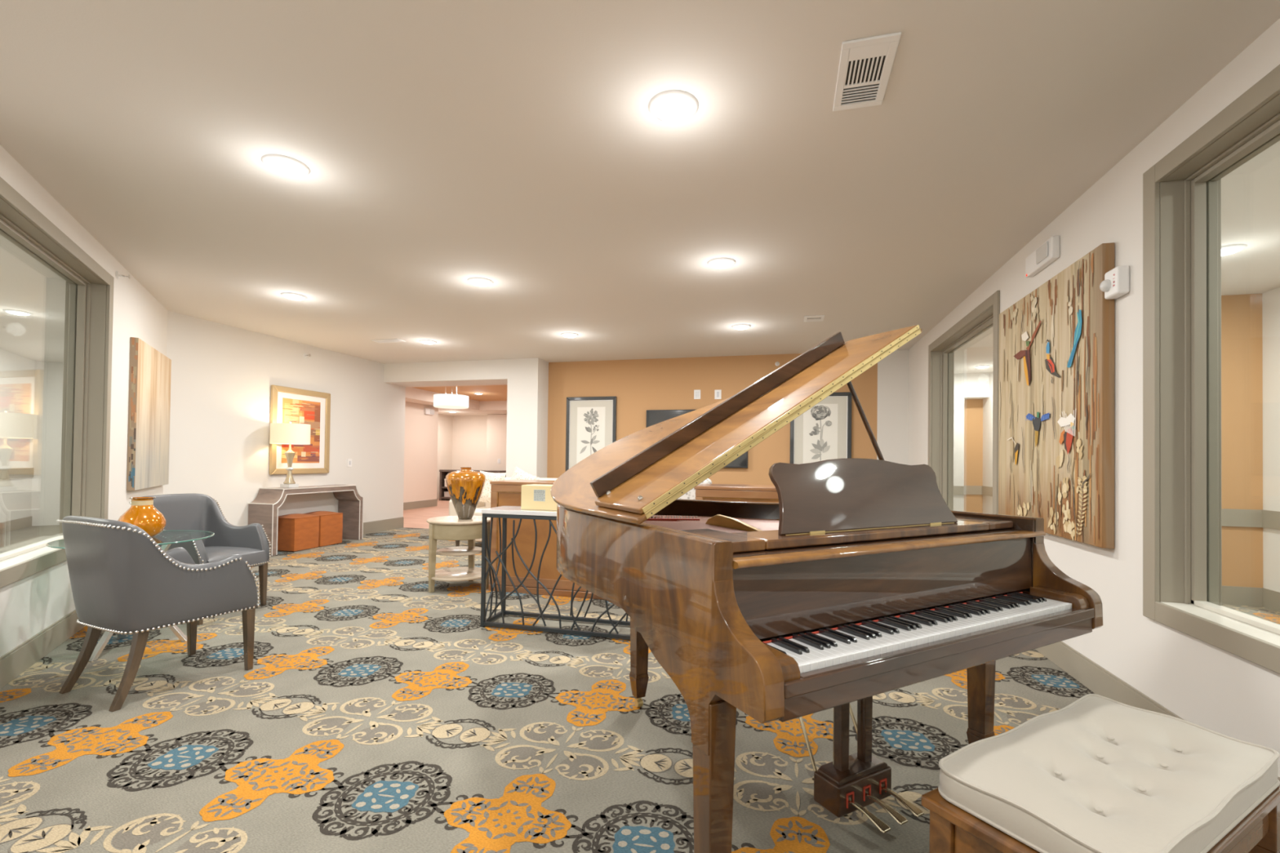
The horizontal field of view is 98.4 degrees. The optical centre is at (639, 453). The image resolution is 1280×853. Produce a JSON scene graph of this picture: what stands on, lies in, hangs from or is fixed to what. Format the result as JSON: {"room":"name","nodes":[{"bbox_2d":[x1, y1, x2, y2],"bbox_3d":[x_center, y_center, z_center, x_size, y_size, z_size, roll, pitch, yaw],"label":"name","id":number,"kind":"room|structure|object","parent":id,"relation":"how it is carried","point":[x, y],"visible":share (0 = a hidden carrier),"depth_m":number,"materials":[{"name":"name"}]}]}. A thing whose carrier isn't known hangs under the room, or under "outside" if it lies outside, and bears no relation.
{"room":"lobby lounge","nodes":[
{"label":"lobby lounge","id":0,"kind":"room"},
{"bbox_2d":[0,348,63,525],"bbox_3d":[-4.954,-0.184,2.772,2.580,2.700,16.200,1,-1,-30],"label":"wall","id":1,"kind":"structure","parent":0,"point":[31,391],"depth_m":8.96,"materials":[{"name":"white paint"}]},
{"bbox_2d":[0,145,167,657],"bbox_3d":[-3.976,-0.158,3.869,0.220,2.700,14.500,1,-1,-30],"label":"wall","id":2,"kind":"structure","parent":0,"point":[31,604],"depth_m":3.87,"materials":[{"name":"white paint"}]},
{"bbox_2d":[0,608,84,688],"bbox_3d":[-2.663,1.104,1.826,0.014,0.155,9.060,1,-1,-30],"label":"baseboard","id":3,"kind":"structure","parent":2,"relation":"attached to","point":[17,660],"depth_m":3.13,"materials":[{"name":"beige paint"}]},
{"bbox_2d":[0,176,114,587],"bbox_3d":[-3.578,-0.334,3.219,0.240,2.015,2.075,1,-1,-30],"label":"window","id":4,"kind":"structure","parent":2,"relation":"in","point":[89,287],"depth_m":3.99,"materials":[{"name":"beige paint"}]},
{"bbox_2d":[115,271,130,279],"bbox_3d":[-4.046,-1.388,4.322,0.076,0.062,0.062,1,-1,-30],"label":"sprinkler head","id":5,"kind":"object","parent":2,"relation":"attached to","point":[117,275],"visible":1,"depth_m":4.31},
{"bbox_2d":[126,337,171,490],"bbox_3d":[-4.579,-0.328,5.174,0.053,1.290,1.242,1,-1,-30],"label":"abstract painting","id":6,"kind":"object","parent":2,"relation":"attached to","point":[150,371],"visible":1,"depth_m":4.96,"materials":[{"name":"fabric"}]},
{"bbox_2d":[163,310,405,526],"bbox_3d":[-4.585,-0.116,7.611,0.200,2.700,3.770,1,-1,15],"label":"wall","id":7,"kind":"structure","parent":0,"point":[223,375],"depth_m":6.79,"materials":[{"name":"white paint"}]},
{"bbox_2d":[268,384,330,474],"bbox_3d":[-4.519,-0.288,7.375,0.045,1.130,0.920,1,-1,15],"label":"framed print","id":8,"kind":"object","parent":7,"relation":"attached to","point":[298,406],"visible":0.94,"depth_m":7.40,"materials":[{"name":"multicoloured paper"}]},
{"bbox_2d":[302,353,311,357],"bbox_3d":[-4.479,-1.317,7.433,0.076,0.062,0.062,1,-1,15],"label":"sprinkler head","id":9,"kind":"object","parent":7,"relation":"attached to","point":[304,355],"visible":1,"depth_m":7.43},
{"bbox_2d":[346,458,351,466],"bbox_3d":[-4.321,0.145,8.220,0.010,0.120,0.085,1,-1,15],"label":"wall plate","id":10,"kind":"object","parent":7,"relation":"attached to","point":[349,460],"visible":1,"depth_m":8.21,"materials":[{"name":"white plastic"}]},
{"bbox_2d":[363,516,404,534],"bbox_3d":[-4.495,1.145,7.578,0.014,0.180,3.750,1,-1,15],"label":"baseboard","id":11,"kind":"structure","parent":7,"relation":"attached to","point":[397,522],"depth_m":8.91,"materials":[{"name":"beige paint"}]},
{"bbox_2d":[403,401,438,502],"bbox_3d":[-6.163,-0.229,11.881,1.300,3.000,4.100,1,-1,15],"label":"wall","id":12,"kind":"structure","parent":0,"point":[421,429],"depth_m":13.04,"materials":[{"name":"beige paint"}]},
{"bbox_2d":[403,498,437,510],"bbox_3d":[-5.791,1.208,13.207,1.380,0.170,6.500,1,-1,15],"label":"baseboard","id":13,"kind":"structure","parent":12,"relation":"attached to","point":[430,503],"depth_m":13.03,"materials":[{"name":"beige paint"}]},
{"bbox_2d":[424,408,434,415],"bbox_3d":[-5.074,-1.002,13.316,0.074,0.150,0.320,1,-1,15],"label":"fire alarm strobe","id":14,"kind":"object","parent":12,"relation":"attached to","point":[427,411],"visible":1,"depth_m":13.27,"materials":[{"name":"white plastic"}]},
{"bbox_2d":[436,413,487,499],"bbox_3d":[-2.829,-0.179,12.592,7.800,3.000,6.650,1,-1,15],"label":"wall","id":15,"kind":"structure","parent":0,"point":[461,439],"depth_m":16.36,"materials":[{"name":"beige paint"}]},
{"bbox_2d":[404,384,507,415],"bbox_3d":[-2.820,-1.409,12.584,7.800,0.540,6.700,1,-1,15],"label":"ceiling","id":16,"kind":"structure","parent":15,"relation":"attached to","point":[413,395],"depth_m":14.37,"materials":[{"name":"beige paint"}]},
{"bbox_2d":[383,358,548,478],"bbox_3d":[-2.864,-0.253,8.867,2.900,3.050,0.580,1,-1,15],"label":"wall","id":17,"kind":"structure","parent":0,"point":[526,380],"depth_m":8.35,"materials":[{"name":"white paint"}]},
{"bbox_2d":[486,414,506,470],"bbox_3d":[-3.923,0.126,15.892,0.870,2.450,0.400,1,-1,15],"label":"pier","id":18,"kind":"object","parent":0,"point":[496,433],"visible":0.36,"depth_m":15.73,"materials":[{"name":"beige paint"}]},
{"bbox_2d":[0,0,1279,400],"bbox_3d":[-3.531,-1.621,5.849,18.200,0.290,16.500,1,-1,15],"label":"ceiling","id":19,"kind":"structure","parent":0,"point":[517,145],"depth_m":2.77,"materials":[{"name":"white paint"}]},
{"bbox_2d":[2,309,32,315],"bbox_3d":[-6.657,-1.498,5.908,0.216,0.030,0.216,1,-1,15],"label":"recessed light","id":20,"kind":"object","parent":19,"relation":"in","point":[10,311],"visible":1,"depth_m":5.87,"materials":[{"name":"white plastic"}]},
{"bbox_2d":[261,153,310,177],"bbox_3d":[-1.837,-1.480,2.866,0.216,0.030,0.216,1,-1,15],"label":"recessed light","id":21,"kind":"object","parent":19,"relation":"in","point":[278,163],"visible":1,"depth_m":2.83,"materials":[{"name":"white glass"}]},
{"bbox_2d":[266,159,305,176],"bbox_3d":[-1.837,-1.479,2.866,0.172,0.028,0.172,1,-1,15],"label":"diffuser","id":22,"kind":"object","parent":21,"relation":"attached to","point":[294,167],"depth_m":2.84,"materials":[{"name":"white plastic"}]},
{"bbox_2d":[280,292,306,300],"bbox_3d":[-3.257,-1.467,5.197,0.216,0.030,0.216,1,-1,15],"label":"recessed light","id":23,"kind":"object","parent":19,"relation":"in","point":[295,296],"visible":1,"depth_m":5.15,"materials":[{"name":"white glass"}]},
{"bbox_2d":[283,294,304,300],"bbox_3d":[-3.257,-1.466,5.197,0.172,0.028,0.172,1,-1,15],"label":"diffuser","id":24,"kind":"object","parent":23,"relation":"attached to","point":[296,297],"depth_m":5.17,"materials":[{"name":"white plastic"}]},
{"bbox_2d":[371,338,405,342],"bbox_3d":[-3.250,-1.451,7.137,0.400,0.010,0.160,1,-1,15],"label":"ceiling vent","id":25,"kind":"object","parent":19,"relation":"in","point":[387,340],"visible":1,"depth_m":7.11,"materials":[{"name":"white plastic"}]},
{"bbox_2d":[419,339,436,344],"bbox_3d":[-2.748,-1.435,7.162,0.216,0.030,0.216,1,-1,15],"label":"recessed light","id":26,"kind":"object","parent":19,"relation":"in","point":[424,341],"visible":1,"depth_m":7.11,"materials":[{"name":"white plastic"}]},
{"bbox_2d":[421,341,435,344],"bbox_3d":[-2.748,-1.434,7.162,0.172,0.028,0.172,1,-1,15],"label":"diffuser","id":27,"kind":"object","parent":26,"relation":"attached to","point":[424,342],"depth_m":7.13,"materials":[{"name":"white plastic"}]},
{"bbox_2d":[433,386,468,408],"bbox_3d":[-3.782,-1.163,11.072,0.670,0.494,0.670,1,-1,15],"label":"drum pendant","id":28,"kind":"object","parent":19,"relation":"hanging from","point":[446,401],"visible":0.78,"depth_m":10.81,"materials":[{"name":"white fabric"}]},
{"bbox_2d":[434,405,468,408],"bbox_3d":[-3.785,-0.921,11.069,0.650,0.010,0.650,1,-1,15],"label":"diffuser","id":29,"kind":"object","parent":28,"relation":"attached to","point":[438,406],"depth_m":10.99,"materials":[{"name":"white plastic"}]},
{"bbox_2d":[466,276,493,286],"bbox_3d":[-1.360,-1.450,4.705,0.216,0.030,0.216,1,-1,15],"label":"recessed light","id":30,"kind":"object","parent":19,"relation":"in","point":[480,282],"visible":1,"depth_m":4.66,"materials":[{"name":"white glass"}]},
{"bbox_2d":[470,280,490,286],"bbox_3d":[-1.360,-1.449,4.705,0.172,0.028,0.172,1,-1,15],"label":"diffuser","id":31,"kind":"object","parent":30,"relation":"attached to","point":[477,282],"depth_m":4.68,"materials":[{"name":"white plastic"}]},
{"bbox_2d":[560,332,578,337],"bbox_3d":[-0.851,-1.418,6.670,0.216,0.030,0.216,1,-1,15],"label":"recessed light","id":32,"kind":"object","parent":19,"relation":"in","point":[569,335],"visible":1,"depth_m":6.62,"materials":[{"name":"white plastic"}]},
{"bbox_2d":[562,334,576,337],"bbox_3d":[-0.851,-1.417,6.670,0.172,0.028,0.172,1,-1,15],"label":"diffuser","id":33,"kind":"object","parent":32,"relation":"attached to","point":[565,335],"depth_m":6.64,"materials":[{"name":"white plastic"}]},
{"bbox_2d":[648,89,698,123],"bbox_3d":[0.142,-1.463,2.353,0.216,0.030,0.216,1,-1,15],"label":"recessed light","id":34,"kind":"object","parent":19,"relation":"in","point":[671,106],"visible":1,"depth_m":2.32,"materials":[{"name":"white glass"}]},
{"bbox_2d":[653,97,693,121],"bbox_3d":[0.142,-1.462,2.353,0.172,0.028,0.172,1,-1,15],"label":"diffuser","id":35,"kind":"object","parent":34,"relation":"attached to","point":[666,108],"depth_m":2.33,"materials":[{"name":"white plastic"}]},
{"bbox_2d":[706,257,736,268],"bbox_3d":[0.619,-1.433,4.192,0.216,0.030,0.216,1,-1,15],"label":"recessed light","id":36,"kind":"object","parent":19,"relation":"in","point":[721,262],"visible":1,"depth_m":4.15,"materials":[{"name":"white glass"}]},
{"bbox_2d":[710,260,733,268],"bbox_3d":[0.619,-1.432,4.192,0.172,0.028,0.172,1,-1,15],"label":"diffuser","id":37,"kind":"object","parent":36,"relation":"attached to","point":[714,264],"depth_m":4.16,"materials":[{"name":"white plastic"}]},
{"bbox_2d":[731,324,751,329],"bbox_3d":[1.128,-1.401,6.157,0.216,0.030,0.216,1,-1,15],"label":"recessed light","id":38,"kind":"object","parent":19,"relation":"in","point":[738,326],"visible":1,"depth_m":6.11,"materials":[{"name":"white glass"}]},
{"bbox_2d":[733,325,748,329],"bbox_3d":[1.128,-1.400,6.157,0.172,0.028,0.172,1,-1,15],"label":"diffuser","id":39,"kind":"object","parent":38,"relation":"attached to","point":[738,327],"depth_m":6.12,"materials":[{"name":"white plastic"}]},
{"bbox_2d":[803,315,824,321],"bbox_3d":[1.819,-1.407,5.771,0.200,0.010,0.220,1,-1,15],"label":"ceiling vent","id":40,"kind":"object","parent":19,"relation":"in","point":[815,317],"visible":1,"depth_m":5.76,"materials":[{"name":"white plastic"}]},
{"bbox_2d":[832,31,901,111],"bbox_3d":[0.868,-1.466,2.144,0.195,0.010,0.395,1,-1,15],"label":"ceiling vent","id":41,"kind":"object","parent":19,"relation":"in","point":[865,64],"visible":1,"depth_m":2.12,"materials":[{"name":"white plastic"}]},
{"bbox_2d":[974,364,990,368],"bbox_3d":[5.257,-1.320,8.474,0.216,0.030,0.216,1,-1,15],"label":"recessed light","id":42,"kind":"object","parent":19,"relation":"in","point":[980,366],"visible":1,"depth_m":8.41,"materials":[{"name":"white plastic"}]},
{"bbox_2d":[1221,243,1247,256],"bbox_3d":[4.053,-1.396,3.828,0.216,0.030,0.216,1,-1,15],"label":"recessed light","id":43,"kind":"object","parent":19,"relation":"in","point":[1226,250],"visible":0.57,"depth_m":3.76,"materials":[{"name":"white glass"}]},
{"bbox_2d":[1221,247,1242,256],"bbox_3d":[4.053,-1.395,3.828,0.172,0.028,0.172,1,-1,15],"label":"diffuser","id":44,"kind":"object","parent":43,"relation":"attached to","point":[1224,251],"depth_m":3.78,"materials":[{"name":"white plastic"}]},
{"bbox_2d":[0,498,1279,852],"bbox_3d":[-3.340,1.261,6.683,18.200,0.052,18.300,1,-1,15],"label":"floor","id":45,"kind":"structure","parent":0,"point":[375,711],"depth_m":2.37,"materials":[{"name":"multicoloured carpet"}]},
{"bbox_2d":[45,530,214,662],"bbox_3d":[-3.132,0.862,3.427,0.769,0.670,0.769,1,-1,-20],"label":"side table","id":46,"kind":"object","parent":45,"relation":"on","point":[166,538],"visible":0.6,"depth_m":3.46,"materials":[{"name":"clear glass"}]},
{"bbox_2d":[117,497,166,537],"bbox_3d":[-3.112,0.402,3.450,0.230,0.250,0.230,1,-1,15],"label":"vase","id":47,"kind":"object","parent":46,"relation":"on","point":[142,513],"visible":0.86,"depth_m":3.40,"materials":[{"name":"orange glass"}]},
{"bbox_2d":[56,515,259,711],"bbox_3d":[-2.536,0.754,2.917,0.640,0.886,0.675,0,-1,24],"label":"armchair","id":48,"kind":"object","parent":45,"relation":"on","point":[122,581],"visible":1,"depth_m":2.67,"materials":[{"name":"grey leather"}]},
{"bbox_2d":[128,493,271,625],"bbox_3d":[-3.332,0.762,4.191,0.675,0.886,0.640,1,-1,10],"label":"armchair","id":49,"kind":"object","parent":45,"relation":"on","point":[191,511],"visible":0.52,"depth_m":4.37,"materials":[{"name":"grey leather"}]},
{"bbox_2d":[277,513,319,551],"bbox_3d":[-4.426,1.003,7.087,0.396,0.450,0.395,1,-1,15],"label":"ottoman","id":50,"kind":"object","parent":45,"relation":"on","point":[295,531],"visible":0.8,"depth_m":6.92,"materials":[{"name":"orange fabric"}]},
{"bbox_2d":[247,484,364,555],"bbox_3d":[-4.362,0.835,7.316,0.378,0.796,1.482,1,-1,15],"label":"console table","id":51,"kind":"object","parent":45,"relation":"on","point":[263,510],"visible":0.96,"depth_m":6.96,"materials":[{"name":"grey wood"}]},
{"bbox_2d":[269,420,310,488],"bbox_3d":[-4.388,0.012,6.923,0.430,0.838,0.430,1,-1,15],"label":"table lamp","id":52,"kind":"object","parent":51,"relation":"on","point":[290,433],"visible":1,"depth_m":6.81,"materials":[{"name":"beige glass"}]},
{"bbox_2d":[302,511,342,546],"bbox_3d":[-4.326,1.010,7.474,0.396,0.450,0.395,1,-1,15],"label":"ottoman","id":53,"kind":"object","parent":45,"relation":"on","point":[331,523],"visible":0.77,"depth_m":7.39,"materials":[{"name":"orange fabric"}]},
{"bbox_2d":[426,515,490,592],"bbox_3d":[-1.657,0.921,5.095,0.594,0.632,0.594,1,-1,15],"label":"end table","id":54,"kind":"object","parent":45,"relation":"on","point":[446,527],"visible":0.77,"depth_m":4.90,"materials":[{"name":"beige wood"}]},
{"bbox_2d":[426,566,481,582],"bbox_3d":[-1.659,1.113,5.092,0.570,0.022,0.570,1,-1,15],"label":"shelf","id":55,"kind":"object","parent":54,"relation":"attached to","point":[463,573],"depth_m":4.99,"materials":[{"name":"beige wood"}]},
{"bbox_2d":[435,546,481,555],"bbox_3d":[-1.657,0.903,5.095,0.430,0.022,0.430,1,-1,15],"label":"shelf","id":56,"kind":"object","parent":54,"relation":"attached to","point":[460,550],"depth_m":5.02,"materials":[{"name":"beige wood"}]},
{"bbox_2d":[445,466,485,519],"bbox_3d":[-1.607,0.367,5.091,0.356,0.474,0.356,1,-1,15],"label":"vase","id":57,"kind":"object","parent":54,"relation":"on","point":[465,486],"visible":1,"depth_m":4.98,"materials":[{"name":"orange ceramic"}]},
{"bbox_2d":[439,469,506,500],"bbox_3d":[-4.642,0.903,15.395,1.900,0.860,0.440,1,-1,15],"label":"sideboard","id":58,"kind":"object","parent":45,"relation":"on","point":[443,473],"visible":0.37,"depth_m":15.42,"materials":[{"name":"brown wood"}]},
{"bbox_2d":[441,486,450,498],"bbox_3d":[-4.645,1.113,15.392,1.860,0.320,0.400,1,-1,15],"label":"shelf","id":59,"kind":"object","parent":58,"relation":"attached to","point":[444,489],"depth_m":15.45,"materials":[{"name":"brown wood"}]},
{"bbox_2d":[444,491,449,497],"bbox_3d":[-5.266,1.152,15.469,0.348,0.140,0.248,1,-1,15],"label":"storage bin","id":60,"kind":"object","parent":58,"relation":"on","point":[446,493],"visible":0.25,"depth_m":15.38,"materials":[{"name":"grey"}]},
{"bbox_2d":[448,476,557,546],"bbox_3d":[-1.461,0.804,7.340,1.940,0.930,0.840,1,-1,15],"label":"sofa","id":61,"kind":"object","parent":45,"relation":"on","point":[481,505],"visible":0.04,"depth_m":7.18,"materials":[{"name":"beige fabric"}]},
{"bbox_2d":[473,506,490,515],"bbox_3d":[-1.886,0.803,7.336,0.800,0.120,0.620,1,-1,15],"label":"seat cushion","id":62,"kind":"object","parent":61,"relation":"on","point":[477,512],"depth_m":7.10,"materials":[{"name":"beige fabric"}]},
{"bbox_2d":[479,471,506,502],"bbox_3d":[-2.022,0.463,7.439,0.422,0.447,0.197,1,-1,15],"label":"throw pillow","id":63,"kind":"object","parent":61,"relation":"on","point":[490,477],"visible":0.44,"depth_m":7.38,"materials":[{"name":"fabric"}]},
{"bbox_2d":[510,466,540,479],"bbox_3d":[-1.586,0.447,7.326,0.536,0.541,0.204,1,-1,15],"label":"throw pillow","id":64,"kind":"object","parent":61,"relation":"on","point":[518,474],"visible":0.34,"depth_m":7.30,"materials":[{"name":"fabric"}]},
{"bbox_2d":[488,480,604,599],"bbox_3d":[-0.673,0.756,5.059,1.294,0.985,0.511,1,-1,15],"label":"desk","id":65,"kind":"object","parent":45,"relation":"on","point":[506,492],"visible":0.41,"depth_m":4.90,"materials":[{"name":"brown wood"}]},
{"bbox_2d":[480,506,630,639],"bbox_3d":[-0.521,0.820,3.913,1.168,0.830,0.328,1,-1,15],"label":"console","id":66,"kind":"object","parent":45,"relation":"on","point":[504,513],"visible":0.65,"depth_m":3.88,"materials":[{"name":"black metal"}]},
{"bbox_2d":[520,484,557,511],"bbox_3d":[-0.639,0.317,3.982,0.380,0.173,0.202,1,-1,15],"label":"carton","id":67,"kind":"object","parent":66,"relation":"on","point":[534,496],"visible":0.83,"depth_m":3.90,"materials":[{"name":"brown cardboard"}]},
{"bbox_2d":[678,478,711,499],"bbox_3d":[0.444,0.762,5.803,0.920,1.020,0.760,1,-1,15],"label":"armchair","id":68,"kind":"object","parent":45,"relation":"on","point":[691,495],"visible":0.05,"depth_m":5.40,"materials":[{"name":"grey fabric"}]},
{"bbox_2d":[693,483,778,502],"bbox_3d":[1.130,0.772,4.643,1.294,0.985,0.511,1,-1,15],"label":"base cabinet","id":69,"kind":"object","parent":45,"relation":"on","point":[720,492],"visible":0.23,"depth_m":4.49,"materials":[{"name":"brown wood"}]},
{"bbox_2d":[550,324,1102,852],"bbox_3d":[0.494,0.340,2.202,1.491,1.770,1.648,1,-1,-29],"label":"grand piano","id":70,"kind":"object","parent":45,"relation":"on","point":[861,582],"visible":1,"depth_m":1.66,"materials":[{"name":"brown wood"}]},
{"bbox_2d":[731,520,989,550],"bbox_3d":[0.726,0.252,1.800,1.025,0.026,0.235,1,-1,-29],"label":"shelf","id":71,"kind":"object","parent":70,"relation":"attached to","point":[840,535],"depth_m":1.65,"materials":[{"name":"brown wood"}]},
{"bbox_2d":[920,777,1279,852],"bbox_3d":[1.111,1.005,1.300,0.856,0.432,0.400,1,-1,-29],"label":"piano bench","id":72,"kind":"object","parent":45,"relation":"on","point":[953,829],"visible":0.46,"depth_m":1.22,"materials":[{"name":"brown wood"}]},
{"bbox_2d":[937,693,1279,852],"bbox_3d":[1.113,0.748,1.304,0.809,0.077,0.386,1,-1,-29],"label":"bench cushion","id":73,"kind":"object","parent":72,"relation":"on","point":[1095,773],"visible":1,"depth_m":1.23,"materials":[{"name":"beige fabric"}]},
{"bbox_2d":[546,349,908,484],"bbox_3d":[1.077,-0.041,8.039,5.150,2.700,0.200,1,-1,15],"label":"wall","id":74,"kind":"structure","parent":0,"point":[638,385],"depth_m":7.95,"materials":[{"name":"brown paint"}]},
{"bbox_2d":[565,395,617,471],"bbox_3d":[-0.747,-0.235,8.388,0.800,1.243,0.045,1,-1,15],"label":"print","id":75,"kind":"object","parent":74,"relation":"attached to","point":[591,421],"visible":0.84,"depth_m":8.40,"materials":[{"name":"grey paper"}]},
{"bbox_2d":[645,409,747,467],"bbox_3d":[0.809,-0.213,7.975,1.480,0.835,0.060,1,-1,15],"label":"television","id":76,"kind":"object","parent":74,"relation":"attached to","point":[653,416],"visible":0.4,"depth_m":8.04,"materials":[{"name":"black plastic"}]},
{"bbox_2d":[693,389,700,399],"bbox_3d":[0.831,-0.852,8.007,0.095,0.135,0.010,1,-1,15],"label":"wall plate","id":77,"kind":"object","parent":74,"relation":"attached to","point":[696,393],"visible":1,"depth_m":8.00,"materials":[{"name":"white plastic"}]},
{"bbox_2d":[714,389,721,399],"bbox_3d":[1.120,-0.843,7.931,0.095,0.135,0.010,1,-1,15],"label":"wall plate","id":78,"kind":"object","parent":74,"relation":"attached to","point":[717,393],"visible":1,"depth_m":7.93,"materials":[{"name":"white plastic"}]},
{"bbox_2d":[789,391,851,464],"bbox_3d":[2.467,-0.207,7.554,0.800,1.243,0.045,1,-1,15],"label":"print","id":79,"kind":"object","parent":74,"relation":"attached to","point":[823,432],"visible":0.78,"depth_m":7.54,"materials":[{"name":"grey paper"}]},
{"bbox_2d":[953,371,992,513],"bbox_3d":[5.315,0.021,8.902,2.180,2.700,1.100,1,-1,15],"label":"wall","id":80,"kind":"structure","parent":0,"point":[966,385],"depth_m":9.16,"materials":[{"name":"white paint"}]},
{"bbox_2d":[964,399,982,512],"bbox_3d":[5.478,0.032,9.531,2.180,2.700,0.200,1,-1,15],"label":"wall","id":81,"kind":"structure","parent":0,"point":[973,408],"depth_m":9.38,"materials":[{"name":"brown paint"}]},
{"bbox_2d":[908,17,1279,777],"bbox_3d":[2.278,-0.106,1.968,0.220,2.700,11.350,1,-1,15],"label":"wall","id":82,"kind":"structure","parent":0,"point":[1207,686],"depth_m":2.62,"materials":[{"name":"white paint"}]},
{"bbox_2d":[928,289,999,514],"bbox_3d":[3.106,-0.227,5.199,0.240,2.015,2.075,1,-1,15],"label":"window","id":83,"kind":"structure","parent":82,"relation":"in","point":[985,316],"depth_m":6.08,"materials":[{"name":"beige paint"}]},
{"bbox_2d":[1025,235,1059,277],"bbox_3d":[2.543,-1.241,3.504,0.056,0.135,0.380,1,-1,15],"label":"fire alarm strobe","id":84,"kind":"object","parent":82,"relation":"attached to","point":[1048,252],"visible":1,"depth_m":3.43,"materials":[{"name":"white plastic"}]},
{"bbox_2d":[998,242,1114,548],"bbox_3d":[2.506,-0.279,3.421,0.064,1.530,1.370,1,-1,15],"label":"picture","id":85,"kind":"object","parent":82,"relation":"attached to","point":[1056,411],"visible":0.99,"depth_m":3.15,"materials":[{"name":"wood"}]},
{"bbox_2d":[1035,641,1183,719],"bbox_3d":[2.124,1.163,1.884,0.014,0.155,11.150,1,-1,15],"label":"baseboard","id":86,"kind":"structure","parent":82,"relation":"attached to","point":[1097,679],"depth_m":2.87,"materials":[{"name":"beige paint"}]},
{"bbox_2d":[1099,265,1129,299],"bbox_3d":[2.317,-0.834,2.704,0.086,0.135,0.116,1,-1,15],"label":"fire alarm","id":87,"kind":"object","parent":82,"relation":"attached to","point":[1116,283],"visible":1,"depth_m":2.66,"materials":[{"name":"white plastic"}]},
{"bbox_2d":[1142,64,1279,674],"bbox_3d":[2.143,-0.287,1.480,0.240,2.015,2.070,1,-1,15],"label":"window","id":88,"kind":"structure","parent":82,"relation":"in","point":[1182,551],"depth_m":2.38,"materials":[{"name":"beige paint"}]},
{"bbox_2d":[1221,293,1262,587],"bbox_3d":[5.544,-0.013,6.080,0.320,2.700,2.650,1,-1,15],"label":"door","id":89,"kind":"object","parent":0,"point":[1242,326],"visible":0.21,"depth_m":4.80,"materials":[{"name":"brown paint"}]},
{"bbox_2d":[1262,287,1279,592],"bbox_3d":[4.886,-0.068,2.506,0.200,2.700,14.100,1,-1,15],"label":"wall","id":90,"kind":"structure","parent":0,"point":[1271,299],"depth_m":4.67,"materials":[{"name":"white paint"}]},
{"bbox_2d":[953,485,1279,529],"bbox_3d":[3.727,0.517,2.797,2.180,0.150,13.700,1,-1,15],"label":"trim","id":91,"kind":"structure","parent":90,"relation":"attached to","point":[1229,517],"depth_m":4.77,"materials":[{"name":"beige paint"}]},
{"bbox_2d":[1222,585,1279,612],"bbox_3d":[3.719,1.192,2.788,2.180,0.160,13.700,1,-1,15],"label":"baseboard","id":92,"kind":"structure","parent":90,"relation":"attached to","point":[1231,595],"depth_m":4.75,"materials":[{"name":"beige paint"}]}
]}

